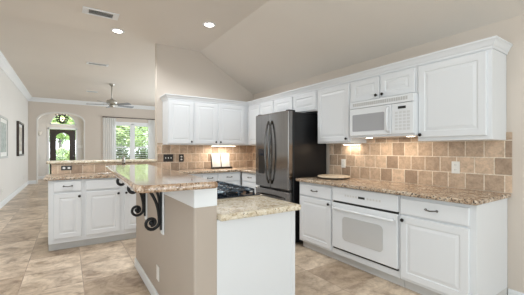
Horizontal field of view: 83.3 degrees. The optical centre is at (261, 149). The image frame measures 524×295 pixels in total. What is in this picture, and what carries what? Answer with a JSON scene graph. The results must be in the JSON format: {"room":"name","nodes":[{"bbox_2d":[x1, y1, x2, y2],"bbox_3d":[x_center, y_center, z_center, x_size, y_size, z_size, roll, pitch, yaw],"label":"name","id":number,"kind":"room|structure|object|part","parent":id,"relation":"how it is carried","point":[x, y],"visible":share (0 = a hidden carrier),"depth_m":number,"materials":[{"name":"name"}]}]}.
{"room":"kitchen","nodes":[
{"label":"kitchen","id":0,"kind":"room"},
{"bbox_2d":[0,67,27,201],"bbox_3d":[-4.009,-0.336,3.706,0.140,3.250,17.400,0,0,-33],"label":"wall","id":1,"kind":"structure","parent":0,"point":[13,105],"depth_m":7.90,"materials":[{"name":"paint"}]},
{"bbox_2d":[0,115,7,158],"bbox_3d":[-5.894,-0.276,6.721,0.030,0.950,1.010,0,0,-33],"label":"framed picture","id":2,"kind":"object","parent":1,"relation":"attached to","point":[3,120],"visible":1,"depth_m":6.73,"materials":[{"name":"silver metal"}]},
{"bbox_2d":[1,122,5,151],"bbox_3d":[-5.895,-0.276,6.720,0.002,0.670,0.730,0,0,-33],"label":"print","id":3,"kind":"object","parent":2,"relation":"attached to","point":[3,124],"depth_m":6.72},
{"bbox_2d":[0,180,35,208],"bbox_3d":[-3.850,1.224,3.810,0.240,0.130,17.400,0,0,-33],"label":"baseboard","id":4,"kind":"structure","parent":1,"relation":"attached to","point":[6,200],"depth_m":8.25,"materials":[{"name":"white paint"}]},
{"bbox_2d":[16,121,23,155],"bbox_3d":[-7.391,-0.321,9.022,0.060,1.020,1.200,0,0,-33],"label":"framed picture","id":5,"kind":"object","parent":1,"relation":"attached to","point":[19,125],"visible":1,"depth_m":8.95,"materials":[{"name":"brown"}]},
{"bbox_2d":[19,127,21,150],"bbox_3d":[-7.405,-0.321,9.013,0.002,0.740,0.920,0,0,-33],"label":"print","id":6,"kind":"object","parent":5,"relation":"attached to","point":[20,128],"depth_m":9.14},
{"bbox_2d":[0,51,154,109],"bbox_3d":[-3.825,-1.886,8.954,5.940,0.150,8.837,0,0,-33],"label":"trim","id":7,"kind":"structure","parent":1,"relation":"attached to","point":[5,66],"depth_m":11.04,"materials":[{"name":"white paint"}]},
{"bbox_2d":[38,113,83,175],"bbox_3d":[-8.943,-0.261,13.352,2.430,3.100,0.140,0,0,-33],"label":"wall","id":8,"kind":"structure","parent":0,"point":[43,121],"depth_m":12.93,"materials":[{"name":"paint"}]},
{"bbox_2d":[50,129,74,173],"bbox_3d":[-8.966,0.189,13.268,0.960,2.180,0.135,0,0,-33],"label":"door","id":9,"kind":"structure","parent":8,"relation":"in","point":[53,132],"depth_m":13.22,"materials":[{"name":"black wood"}]},
{"bbox_2d":[47,127,77,173],"bbox_3d":[-8.980,0.144,13.289,1.120,2.290,0.125,0,0,-33],"label":"trim","id":10,"kind":"structure","parent":8,"relation":"attached to","point":[48,128],"depth_m":13.07,"materials":[{"name":"white paint"}]},
{"bbox_2d":[50,114,75,124],"bbox_3d":[-8.958,-1.361,13.283,0.970,0.500,0.080,0,0,-33],"label":"window","id":11,"kind":"structure","parent":8,"relation":"in","point":[59,114],"depth_m":13.24,"materials":[{"name":"white paint"}]},
{"bbox_2d":[0,14,154,105],"bbox_3d":[-3.822,-2.021,9.040,6.440,0.120,8.977,0,0,-33],"label":"ceiling","id":12,"kind":"structure","parent":0,"point":[50,60],"depth_m":6.63,"materials":[{"name":"paint"}]},
{"bbox_2d":[86,62,108,66],"bbox_3d":[-3.765,-1.955,6.753,0.440,0.012,0.170,0,0,-33],"label":"ceiling vent","id":13,"kind":"object","parent":12,"relation":"in","point":[91,63],"visible":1,"depth_m":6.75,"materials":[{"name":"white metal"}]},
{"bbox_2d":[87,84,133,107],"bbox_3d":[-4.529,-1.616,8.867,1.315,0.690,1.268,0,0,-33],"label":"ceiling fan","id":14,"kind":"object","parent":12,"relation":"hanging from","point":[111,102],"visible":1,"depth_m":8.77,"materials":[{"name":"silver metal"}]},
{"bbox_3d":[-4.499,-1.431,8.831,0.300,0.180,0.300,0,0,-33],"label":"motor","id":15,"kind":"part","parent":14,"relation":"part of","materials":[{"name":"silver metal"}]},
{"bbox_2d":[28,101,154,180],"bbox_3d":[-6.294,-0.336,12.702,5.940,3.250,0.140,0,0,-33],"label":"wall","id":16,"kind":"structure","parent":0,"point":[92,115],"depth_m":12.10,"materials":[{"name":"beige paint"}]},
{"bbox_2d":[36,112,84,183],"bbox_3d":[-7.912,-0.096,11.636,1.585,2.770,0.162,0,0,-33],"label":"trim","id":17,"kind":"structure","parent":16,"relation":"attached to","point":[40,115],"depth_m":11.15,"materials":[{"name":"paint"}]},
{"bbox_2d":[102,116,154,119],"bbox_3d":[-5.679,-1.371,12.940,2.350,0.076,0.137,0,0,-33],"label":"curtain rod","id":18,"kind":"object","parent":16,"relation":"attached to","point":[102,116],"visible":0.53,"depth_m":12.85,"materials":[{"name":"grey metal"}]},
{"bbox_2d":[103,118,115,159],"bbox_3d":[-6.441,-0.041,12.452,0.500,2.600,0.022,0,0,-33],"label":"curtain","id":19,"kind":"object","parent":18,"relation":"hanging from","point":[109,124],"visible":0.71,"depth_m":12.45,"materials":[{"name":"white fabric"}]},
{"bbox_2d":[148,120,154,158],"bbox_3d":[-4.971,-0.041,13.420,0.420,2.600,0.022,0,0,-33],"label":"curtain","id":20,"kind":"object","parent":18,"relation":"hanging from","point":[151,123],"visible":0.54,"depth_m":13.39,"materials":[{"name":"white fabric"}]},
{"bbox_2d":[116,122,147,158],"bbox_3d":[-5.732,-0.196,13.030,1.660,2.010,0.130,0,0,-33],"label":"window","id":21,"kind":"structure","parent":16,"relation":"in","point":[132,125],"depth_m":13.00,"materials":[{"name":"white paint"}]},
{"bbox_3d":[-6.037,-0.196,12.793,0.670,1.790,0.030,0,0,-33],"label":"shutter frame","id":22,"kind":"part","parent":21,"relation":"part of","materials":[{"name":"white paint"}]},
{"bbox_3d":[-5.394,-0.196,13.217,0.670,1.790,0.030,0,0,-33],"label":"shutter frame","id":23,"kind":"part","parent":21,"relation":"part of","materials":[{"name":"white paint"}]},
{"bbox_2d":[155,43,252,185],"bbox_3d":[-1.021,-0.336,5.588,1.918,3.250,0.130,0,0,-33],"label":"wall","id":24,"kind":"structure","parent":0,"point":[179,71],"depth_m":5.30,"materials":[{"name":"beige paint"}]},
{"bbox_2d":[163,99,193,144],"bbox_3d":[-1.423,-0.467,5.019,0.435,0.768,0.371,0,0,-33],"label":"upper cabinet","id":25,"kind":"object","parent":24,"relation":"attached to","point":[178,115],"visible":0.99,"depth_m":4.89,"materials":[{"name":"white paint"}]},
{"bbox_2d":[157,143,252,169],"bbox_3d":[-0.986,0.118,5.525,1.903,0.459,0.012,0,0,-33],"label":"tile backsplash","id":26,"kind":"structure","parent":24,"relation":"attached to","point":[195,156],"depth_m":5.41,"materials":[{"name":"tile"}]},
{"bbox_2d":[163,154,172,161],"bbox_3d":[-1.618,0.144,5.092,0.167,0.125,0.016,0,0,-33],"label":"light switch","id":27,"kind":"object","parent":26,"relation":"attached to","point":[166,157],"visible":1,"depth_m":5.09,"materials":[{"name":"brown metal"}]},
{"bbox_2d":[179,154,183,161],"bbox_3d":[-1.427,0.149,5.221,0.085,0.130,0.010,0,0,-33],"label":"wall outlet","id":28,"kind":"object","parent":26,"relation":"attached to","point":[181,156],"visible":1,"depth_m":5.22,"materials":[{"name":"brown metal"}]},
{"bbox_2d":[194,102,255,145],"bbox_3d":[-0.661,-0.467,5.521,1.385,0.768,0.371,0,0,-33],"label":"upper cabinet","id":29,"kind":"object","parent":24,"relation":"attached to","point":[214,124],"visible":0.83,"depth_m":5.28,"materials":[{"name":"white paint"}]},
{"bbox_3d":[-0.976,-0.455,5.141,0.409,0.703,0.020,0,0,-33],"label":"door","id":30,"kind":"part","parent":29,"relation":"part of","materials":[{"name":"white paint"}]},
{"bbox_3d":[-0.555,-0.455,5.418,0.530,0.703,0.020,0,0,-33],"label":"door","id":31,"kind":"part","parent":29,"relation":"part of","materials":[{"name":"white paint"}]},
{"bbox_2d":[160,35,512,105],"bbox_3d":[0.491,-0.862,4.187,4.624,0.082,1.464,0,0,35],"label":"crown molding","id":32,"kind":"structure","parent":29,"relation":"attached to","point":[496,42],"depth_m":3.19,"materials":[{"name":"white paint"}]},
{"bbox_2d":[0,179,421,294],"bbox_3d":[-1.979,1.349,6.240,6.440,0.120,19.800,0,0,-33],"label":"floor","id":33,"kind":"structure","parent":0,"point":[27,264],"depth_m":3.22,"materials":[{"name":"tile"}]},
{"bbox_2d":[48,179,83,250],"bbox_3d":[-2.662,0.839,4.016,0.382,0.900,0.662,0,0,-33],"label":"base cabinet","id":34,"kind":"object","parent":33,"relation":"on","point":[65,197],"visible":0.94,"depth_m":3.77,"materials":[{"name":"white paint"}]},
{"bbox_3d":[-2.492,0.471,3.783,0.300,0.121,0.020,0,0,-33],"label":"drawer","id":35,"kind":"part","parent":34,"relation":"part of","materials":[{"name":"white paint"}]},
{"bbox_3d":[-2.492,0.843,3.783,0.300,0.572,0.020,0,0,-33],"label":"door","id":36,"kind":"part","parent":34,"relation":"part of","materials":[{"name":"white paint"}]},
{"bbox_2d":[84,178,135,245],"bbox_3d":[-2.116,0.839,4.377,0.925,0.900,0.660,0,0,-33],"label":"base cabinet","id":37,"kind":"object","parent":33,"relation":"on","point":[108,217],"visible":0.76,"depth_m":4.03,"materials":[{"name":"white paint"}]},
{"bbox_3d":[-2.153,0.471,4.006,0.410,0.121,0.020,0,0,-33],"label":"drawer","id":38,"kind":"part","parent":37,"relation":"part of","materials":[{"name":"white paint"}]},
{"bbox_3d":[-2.153,0.843,4.006,0.410,0.572,0.020,0,0,-33],"label":"door","id":39,"kind":"part","parent":37,"relation":"part of","materials":[{"name":"white paint"}]},
{"bbox_3d":[-1.766,0.843,4.261,0.417,0.572,0.020,0,0,-33],"label":"door","id":40,"kind":"part","parent":37,"relation":"part of","materials":[{"name":"white paint"}]},
{"bbox_2d":[134,188,294,294],"bbox_3d":[-0.569,0.760,2.732,0.821,1.058,1.836,0,0,-33],"label":"kitchen island","id":41,"kind":"object","parent":33,"relation":"on","point":[197,253],"visible":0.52,"depth_m":1.99,"materials":[{"name":"beige paint"}]},
{"bbox_2d":[115,176,146,218],"bbox_3d":[-1.211,0.449,2.735,0.270,0.431,0.070,0,0,-33],"label":"corbel","id":42,"kind":"object","parent":41,"relation":"attached to","point":[143,196],"visible":0.6,"depth_m":2.77,"materials":[{"name":"black metal"}]},
{"bbox_3d":[-1.114,0.431,2.798,0.014,0.396,0.028,0,0,-33],"label":"wall leg","id":43,"kind":"part","parent":42,"relation":"part of","materials":[{"name":"black metal"}]},
{"bbox_2d":[127,186,163,234],"bbox_3d":[-0.892,0.449,2.250,0.270,0.431,0.070,0,0,-33],"label":"corbel","id":44,"kind":"object","parent":41,"relation":"attached to","point":[159,205],"visible":0.56,"depth_m":2.29,"materials":[{"name":"black metal"}]},
{"bbox_3d":[-0.795,0.431,2.314,0.014,0.396,0.028,0,0,-33],"label":"wall leg","id":45,"kind":"part","parent":44,"relation":"part of","materials":[{"name":"black metal"}]},
{"bbox_3d":[-0.845,1.244,2.551,0.160,0.090,1.836,0,0,-33],"label":"baseboard","id":46,"kind":"part","parent":41,"relation":"part of","materials":[{"name":"white paint"}]},
{"bbox_2d":[156,265,158,281],"bbox_3d":[-0.868,1.029,2.458,0.006,0.120,0.075,0,0,-33],"label":"wall outlet","id":47,"kind":"object","parent":41,"relation":"attached to","point":[157,266],"visible":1,"depth_m":2.46,"materials":[{"name":"white plastic"}]},
{"bbox_2d":[106,164,217,192],"bbox_3d":[-1.072,0.210,2.670,0.497,0.042,2.411,0,0,-31],"label":"island countertop","id":48,"kind":"structure","parent":41,"relation":"on","point":[141,178],"depth_m":1.86,"materials":[{"name":"brown stone"}]},
{"bbox_3d":[-0.841,0.290,2.554,0.149,0.118,1.819,0,0,-33],"label":"cap trim","id":49,"kind":"part","parent":41,"relation":"part of","materials":[{"name":"white paint"}]},
{"bbox_3d":[-0.037,0.865,2.006,0.591,0.848,0.012,0,0,-33],"label":"panel","id":50,"kind":"part","parent":41,"relation":"part of","materials":[{"name":"white paint"}]},
{"bbox_2d":[217,195,300,220],"bbox_3d":[-0.484,0.420,2.738,0.647,0.041,1.835,0,0,-33],"label":"island countertop","id":51,"kind":"structure","parent":41,"relation":"on","point":[234,208],"depth_m":2.07,"materials":[{"name":"beige stone"}]},
{"bbox_2d":[216,181,259,198],"bbox_3d":[-0.476,0.368,2.776,0.575,0.064,0.800,0,0,-33],"label":"cooktop","id":52,"kind":"object","parent":51,"relation":"in","point":[224,190],"visible":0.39,"depth_m":2.58,"materials":[{"name":"black glass"}]},
{"bbox_3d":[-0.476,0.395,2.776,0.575,0.010,0.800,0,0,-33],"label":"glass","id":53,"kind":"part","parent":52,"relation":"part of","materials":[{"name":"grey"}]},
{"bbox_2d":[201,172,240,185],"bbox_3d":[-0.836,0.839,5.219,0.735,0.900,0.662,0,0,-33],"label":"base cabinet","id":54,"kind":"object","parent":33,"relation":"on","point":[228,177],"visible":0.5,"depth_m":5.01,"materials":[{"name":"white paint"}]},
{"bbox_3d":[-0.859,0.471,4.859,0.260,0.121,0.020,0,0,-33],"label":"drawer","id":55,"kind":"part","parent":54,"relation":"part of","materials":[{"name":"white paint"}]},
{"bbox_3d":[-0.562,0.471,5.054,0.410,0.121,0.020,0,0,-33],"label":"drawer","id":56,"kind":"part","parent":54,"relation":"part of","materials":[{"name":"white paint"}]},
{"bbox_2d":[242,172,259,192],"bbox_3d":[0.037,0.839,5.099,0.657,0.900,0.600,0,0,-33],"label":"base cabinet","id":57,"kind":"object","parent":33,"relation":"on","point":[248,179],"visible":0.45,"depth_m":4.93,"materials":[{"name":"white paint"}]},
{"bbox_3d":[-0.196,0.471,4.934,0.020,0.121,0.540,0,0,-33],"label":"drawer","id":58,"kind":"part","parent":57,"relation":"part of","materials":[{"name":"white paint"}]},
{"bbox_3d":[-0.196,0.843,4.934,0.020,0.572,0.540,0,0,-33],"label":"door","id":59,"kind":"part","parent":57,"relation":"part of","materials":[{"name":"white paint"}]},
{"bbox_2d":[256,109,325,242],"bbox_3d":[0.387,0.364,4.431,0.780,1.810,0.825,0,0,-33],"label":"refrigerator","id":60,"kind":"object","parent":33,"relation":"on","point":[288,149],"visible":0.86,"depth_m":4.11,"materials":[{"name":"silver metal"}]},
{"bbox_3d":[0.041,0.011,4.455,0.079,1.075,0.400,0,0,-33],"label":"door","id":61,"kind":"part","parent":60,"relation":"part of","materials":[{"name":"silver metal"}]},
{"bbox_3d":[0.070,0.039,4.282,0.087,0.910,0.027,0,0,-28],"label":"handle","id":62,"kind":"part","parent":60,"relation":"part of","materials":[{"name":"grey metal"}]},
{"bbox_3d":[0.118,0.039,4.209,0.087,0.910,0.027,0,0,-39],"label":"handle","id":63,"kind":"part","parent":60,"relation":"part of","materials":[{"name":"grey metal"}]},
{"bbox_3d":[0.096,0.669,4.248,0.080,0.026,0.682,0,0,-33],"label":"handle","id":64,"kind":"part","parent":60,"relation":"part of","materials":[{"name":"grey metal"}]},
{"bbox_3d":[0.157,0.889,4.279,0.079,0.630,0.821,0,0,-33],"label":"freezer drawer","id":65,"kind":"part","parent":60,"relation":"part of","materials":[{"name":"silver metal"}]},
{"bbox_3d":[0.268,0.011,4.110,0.079,1.075,0.415,0,0,-33],"label":"door","id":66,"kind":"part","parent":60,"relation":"part of","materials":[{"name":"silver metal"}]},
{"bbox_2d":[300,182,336,259],"bbox_3d":[0.893,0.853,3.809,0.669,0.872,0.590,0,0,-33],"label":"base cabinet","id":67,"kind":"object","parent":33,"relation":"on","point":[316,200],"visible":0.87,"depth_m":3.61,"materials":[{"name":"white paint"}]},
{"bbox_3d":[0.654,0.514,3.643,0.020,0.140,0.545,0,0,-33],"label":"drawer","id":68,"kind":"part","parent":67,"relation":"part of","materials":[{"name":"white paint"}]},
{"bbox_3d":[0.654,0.884,3.643,0.020,0.560,0.545,0,0,-33],"label":"door","id":69,"kind":"part","parent":67,"relation":"part of","materials":[{"name":"white paint"}]},
{"bbox_2d":[332,186,404,286],"bbox_3d":[1.271,0.853,3.209,0.699,0.872,0.824,0,0,-33],"label":"wall oven","id":70,"kind":"object","parent":33,"relation":"on","point":[365,224],"visible":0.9,"depth_m":2.99,"materials":[{"name":"white paint"}]},
{"bbox_3d":[1.001,0.654,3.031,0.053,0.026,0.750,0,0,-33],"label":"handle","id":71,"kind":"part","parent":70,"relation":"part of","materials":[{"name":"white ceramic"}]},
{"bbox_3d":[1.036,0.852,3.052,0.028,0.505,0.797,0,0,-33],"label":"door","id":72,"kind":"part","parent":70,"relation":"part of","materials":[{"name":"white metal"}]},
{"bbox_3d":[1.040,0.499,3.055,0.022,0.156,0.797,0,0,-33],"label":"control panel","id":73,"kind":"part","parent":70,"relation":"part of","materials":[{"name":"white ceramic"}]},
{"bbox_2d":[400,195,507,294],"bbox_3d":[1.678,0.853,2.618,0.669,0.872,0.604,0,0,-33],"label":"base cabinet","id":74,"kind":"object","parent":33,"relation":"on","point":[447,248],"visible":0.91,"depth_m":2.41,"materials":[{"name":"white paint"}]},
{"bbox_2d":[296,177,510,205],"bbox_3d":[1.289,0.394,3.205,0.678,0.038,2.065,0,0,-33],"label":"countertop","id":75,"kind":"structure","parent":74,"relation":"on","point":[448,194],"depth_m":2.75,"materials":[{"name":"beige stone"}]},
{"bbox_2d":[318,174,349,178],"bbox_3d":[0.937,0.356,3.850,0.420,0.036,0.420,0,0,-33],"label":"turntable","id":76,"kind":"object","parent":75,"relation":"on","point":[326,176],"visible":0.99,"depth_m":3.74,"materials":[{"name":"beige"}]},
{"bbox_3d":[1.425,0.514,2.472,0.020,0.140,0.552,0,0,-33],"label":"drawer","id":77,"kind":"part","parent":74,"relation":"part of","materials":[{"name":"white paint"}]},
{"bbox_3d":[1.425,0.884,2.472,0.020,0.560,0.552,0,0,-33],"label":"door","id":78,"kind":"part","parent":74,"relation":"part of","materials":[{"name":"white paint"}]},
{"bbox_3d":[-1.436,0.839,4.823,0.700,0.900,0.662,0,0,-33],"label":"base cabinet","id":79,"kind":"object","parent":33,"relation":"on","visible":0},
{"bbox_2d":[43,167,255,180],"bbox_3d":[-1.281,0.368,4.592,3.421,0.038,1.219,0,0,-33],"label":"countertop","id":80,"kind":"structure","parent":79,"relation":"on","point":[49,177],"depth_m":4.42,"materials":[{"name":"beige stone"}]},
{"bbox_2d":[210,155,231,168],"bbox_3d":[-0.751,0.227,5.431,0.400,0.242,0.118,0,0,-33],"label":"book stand","id":81,"kind":"object","parent":80,"relation":"on","point":[210,155],"visible":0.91,"depth_m":5.36,"materials":[{"name":"black wood"}]},
{"bbox_2d":[211,154,229,167],"bbox_3d":[-0.758,0.200,5.442,0.356,0.250,0.075,0,0,-33],"label":"cookbook","id":82,"kind":"object","parent":81,"relation":"on","point":[218,160],"visible":0.96,"depth_m":5.44,"materials":[{"name":"beige"}]},
{"bbox_2d":[0,0,523,93],"bbox_3d":[0.380,-1.606,1.186,4.820,0.950,8.763,0,0,-33],"label":"ceiling","id":83,"kind":"structure","parent":0,"point":[263,45],"depth_m":3.79,"materials":[{"name":"paint"}]},
{"bbox_2d":[82,6,119,20],"bbox_3d":[-2.126,-1.795,3.892,0.420,0.012,0.200,0,0,-33],"label":"ceiling vent","id":84,"kind":"object","parent":83,"relation":"in","point":[91,11],"visible":1,"depth_m":3.88,"materials":[{"name":"white metal"}]},
{"bbox_2d":[111,28,124,33],"bbox_3d":[-2.186,-1.794,4.464,0.190,0.011,0.190,0,0,-33],"label":"recessed light","id":85,"kind":"object","parent":83,"relation":"in","point":[115,30],"visible":1,"depth_m":4.45,"materials":[{"name":"white paint"}]},
{"bbox_2d":[203,22,215,27],"bbox_3d":[-0.758,-1.794,4.242,0.190,0.011,0.190,0,0,-33],"label":"recessed light","id":86,"kind":"object","parent":83,"relation":"in","point":[205,24],"visible":1,"depth_m":4.23,"materials":[{"name":"white paint"}]},
{"bbox_2d":[253,14,523,292],"bbox_3d":[2.194,0.069,2.578,0.140,2.440,8.693,0,0,-33],"label":"wall","id":87,"kind":"structure","parent":0,"point":[511,30],"depth_m":2.53,"materials":[{"name":"beige paint"}]},
{"bbox_2d":[253,146,255,166],"bbox_3d":[0.148,0.118,5.545,0.012,0.459,1.200,0,0,-33],"label":"tile backsplash","id":88,"kind":"structure","parent":87,"relation":"attached to","point":[254,147],"depth_m":5.99,"materials":[{"name":"tile"}]},
{"bbox_2d":[248,104,260,144],"bbox_3d":[-0.018,-0.467,5.507,0.327,0.768,0.412,0,0,-33],"label":"upper cabinet","id":89,"kind":"object","parent":87,"relation":"attached to","point":[254,110],"visible":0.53,"depth_m":5.45,"materials":[{"name":"white paint"}]},
{"bbox_2d":[261,100,274,114],"bbox_3d":[0.211,-0.467,5.159,0.327,0.768,0.415,0,0,-33],"label":"upper cabinet","id":90,"kind":"object","parent":87,"relation":"attached to","point":[267,107],"visible":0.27,"depth_m":5.04,"materials":[{"name":"white paint"}]},
{"bbox_2d":[274,90,317,113],"bbox_3d":[0.605,-0.696,4.560,0.327,0.310,1.010,0,0,-33],"label":"upper cabinet","id":91,"kind":"object","parent":87,"relation":"attached to","point":[307,102],"visible":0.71,"depth_m":4.33,"materials":[{"name":"white paint"}]},
{"bbox_3d":[0.336,-0.681,4.689,0.020,0.250,0.469,0,0,-33],"label":"door","id":92,"kind":"part","parent":91,"relation":"part of","materials":[{"name":"white paint"}]},
{"bbox_3d":[0.612,-0.681,4.271,0.020,0.250,0.486,0,0,-33],"label":"door","id":93,"kind":"part","parent":91,"relation":"part of","materials":[{"name":"white paint"}]},
{"bbox_2d":[318,82,365,144],"bbox_3d":[1.029,-0.456,3.888,0.358,0.790,0.568,0,0,-33],"label":"upper cabinet","id":94,"kind":"object","parent":87,"relation":"attached to","point":[334,102],"depth_m":3.77,"materials":[{"name":"white paint"}]},
{"bbox_3d":[0.915,-0.455,3.811,0.020,0.703,0.535,0,0,-33],"label":"door","id":95,"kind":"part","parent":94,"relation":"part of","materials":[{"name":"white paint"}]},
{"bbox_3d":[1.177,-0.072,3.876,0.070,0.020,0.260,0,0,-33],"label":"light strip","id":96,"kind":"part","parent":94,"relation":"part of","materials":[{"name":"white plastic"}]},
{"bbox_2d":[351,66,417,102],"bbox_3d":[1.411,-0.701,3.308,0.358,0.300,0.818,0,0,-33],"label":"upper cabinet","id":97,"kind":"object","parent":87,"relation":"attached to","point":[405,81],"visible":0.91,"depth_m":3.16,"materials":[{"name":"white paint"}]},
{"bbox_3d":[1.187,-0.686,3.397,0.020,0.240,0.382,0,0,-33],"label":"door","id":98,"kind":"part","parent":97,"relation":"part of","materials":[{"name":"white paint"}]},
{"bbox_2d":[350,93,417,138],"bbox_3d":[1.385,-0.341,3.244,0.439,0.414,0.765,0,0,-33],"label":"microwave","id":99,"kind":"object","parent":97,"relation":"attached to","point":[396,116],"visible":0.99,"depth_m":3.08,"materials":[{"name":"white plastic"}]},
{"bbox_3d":[1.191,-0.312,3.254,0.032,0.308,0.535,0,0,-33],"label":"door","id":100,"kind":"part","parent":99,"relation":"part of","materials":[{"name":"white plastic"}]},
{"bbox_3d":[1.292,-0.313,3.036,0.055,0.276,0.026,0,0,-33],"label":"handle","id":101,"kind":"part","parent":99,"relation":"part of","materials":[{"name":"white plastic"}]},
{"bbox_3d":[1.403,-0.312,2.933,0.030,0.308,0.225,0,0,-33],"label":"control panel","id":102,"kind":"part","parent":99,"relation":"part of","materials":[{"name":"white plastic"}]},
{"bbox_3d":[1.405,-0.686,3.066,0.020,0.240,0.382,0,0,-33],"label":"door","id":103,"kind":"part","parent":97,"relation":"part of","materials":[{"name":"white paint"}]},
{"bbox_2d":[330,132,511,192],"bbox_3d":[1.561,0.112,3.399,0.012,0.525,2.100,0,0,-33],"label":"tile backsplash","id":104,"kind":"structure","parent":87,"relation":"attached to","point":[486,165],"depth_m":3.08,"materials":[{"name":"tile"}]},
{"bbox_2d":[341,159,345,167],"bbox_3d":[1.118,0.189,4.053,0.010,0.117,0.072,0,0,-33],"label":"wall outlet","id":105,"kind":"object","parent":104,"relation":"attached to","point":[343,161],"visible":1,"depth_m":4.05,"materials":[{"name":"white plastic"}]},
{"bbox_2d":[452,161,459,173],"bbox_3d":[1.891,0.174,2.880,0.010,0.117,0.072,0,0,-33],"label":"wall outlet","id":106,"kind":"object","parent":104,"relation":"attached to","point":[455,164],"visible":1,"depth_m":2.87,"materials":[{"name":"white plastic"}]},
{"bbox_2d":[418,48,505,141],"bbox_3d":[1.804,-0.467,2.711,0.358,0.768,0.606,0,0,-33],"label":"upper cabinet","id":107,"kind":"object","parent":87,"relation":"attached to","point":[461,98],"visible":0.95,"depth_m":2.55,"materials":[{"name":"white paint"}]},
{"bbox_2d":[508,288,523,294],"bbox_3d":[3.321,1.244,0.724,0.016,0.090,4.355,0,0,-33],"label":"baseboard","id":108,"kind":"structure","parent":87,"relation":"attached to","point":[510,291],"depth_m":2.51,"materials":[{"name":"white paint"}]},
{"bbox_3d":[-2.430,0.746,4.660,1.457,1.085,0.130,0,0,-33],"label":"wall","id":109,"kind":"structure","parent":0,"visible":0},
{"bbox_2d":[46,159,156,163],"bbox_3d":[-2.505,0.184,4.717,1.515,0.040,0.405,0,0,-33],"label":"bar ledge","id":110,"kind":"object","parent":109,"relation":"on","point":[107,160],"visible":1,"depth_m":4.49,"materials":[{"name":"beige stone"}]},
{"bbox_2d":[51,162,156,173],"bbox_3d":[-2.392,0.277,4.599,1.455,0.143,0.012,0,0,-33],"label":"tile backsplash","id":111,"kind":"structure","parent":109,"relation":"attached to","point":[77,167],"depth_m":4.44,"materials":[{"name":"tile"}]},
{"bbox_2d":[61,166,71,169],"bbox_3d":[-2.845,0.267,4.288,0.130,0.065,0.010,0,0,-33],"label":"wall outlet","id":112,"kind":"object","parent":111,"relation":"attached to","point":[62,167],"visible":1,"depth_m":4.29,"materials":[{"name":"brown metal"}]},
{"bbox_3d":[-8.432,-1.861,12.575,2.430,0.100,2.000,0,0,-33],"label":"ceiling","id":113,"kind":"structure","parent":0,"visible":0},
{"bbox_2d":[55,114,68,123],"bbox_3d":[-8.473,-1.454,12.500,0.500,0.714,0.476,0,0,-33],"label":"pendant lantern","id":114,"kind":"object","parent":113,"relation":"hanging from","point":[65,118],"visible":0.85,"depth_m":12.41,"materials":[{"name":"white glass"}]},
{"label":"outside","id":115,"kind":"structure","parent":0,"visible":0},
{"bbox_3d":[-12.135,1.514,22.062,28.000,0.150,17.800,0,0,-33],"label":"ground","id":116,"kind":"structure","parent":115,"visible":0},
{"bbox_2d":[51,115,75,149],"bbox_3d":[-11.325,-0.778,16.483,3.262,4.440,3.334,0,0,17],"label":"tree","id":117,"kind":"object","parent":116,"relation":"on","point":[61,138],"visible":0.09,"depth_m":16.20,"materials":[{"name":"green plant"}]},
{"bbox_2d":[56,147,75,159],"bbox_3d":[-9.840,0.648,14.614,1.259,1.586,1.072,0,0,-33],"label":"shrub","id":118,"kind":"object","parent":116,"relation":"on","point":[60,155],"visible":0.23,"depth_m":14.40,"materials":[{"name":"green plant"}]},
{"bbox_2d":[116,126,147,154],"bbox_3d":[-8.042,-0.544,18.055,3.119,3.974,3.207,0,0,-33],"label":"tree","id":119,"kind":"object","parent":116,"relation":"on","point":[121,135],"visible":0.31,"depth_m":17.31,"materials":[{"name":"green plant"}]},
{"bbox_3d":[-1.206,1.514,17.376,14.900,0.150,2.030,0,0,-33],"label":"ground porch","id":120,"kind":"structure","parent":0,"visible":0},
{"bbox_2d":[116,141,129,158],"bbox_3d":[-6.819,0.524,13.943,1.286,1.833,1.085,0,0,-33],"label":"shrub","id":121,"kind":"object","parent":120,"relation":"on","point":[120,152],"visible":0.16,"depth_m":13.85,"materials":[{"name":"green plant"}]},
{"bbox_2d":[135,145,147,158],"bbox_3d":[-5.859,0.605,14.697,1.290,1.671,1.029,0,0,-33],"label":"shrub","id":122,"kind":"object","parent":120,"relation":"on","point":[140,150],"visible":0.22,"depth_m":14.46,"materials":[{"name":"green plant"}]}
]}

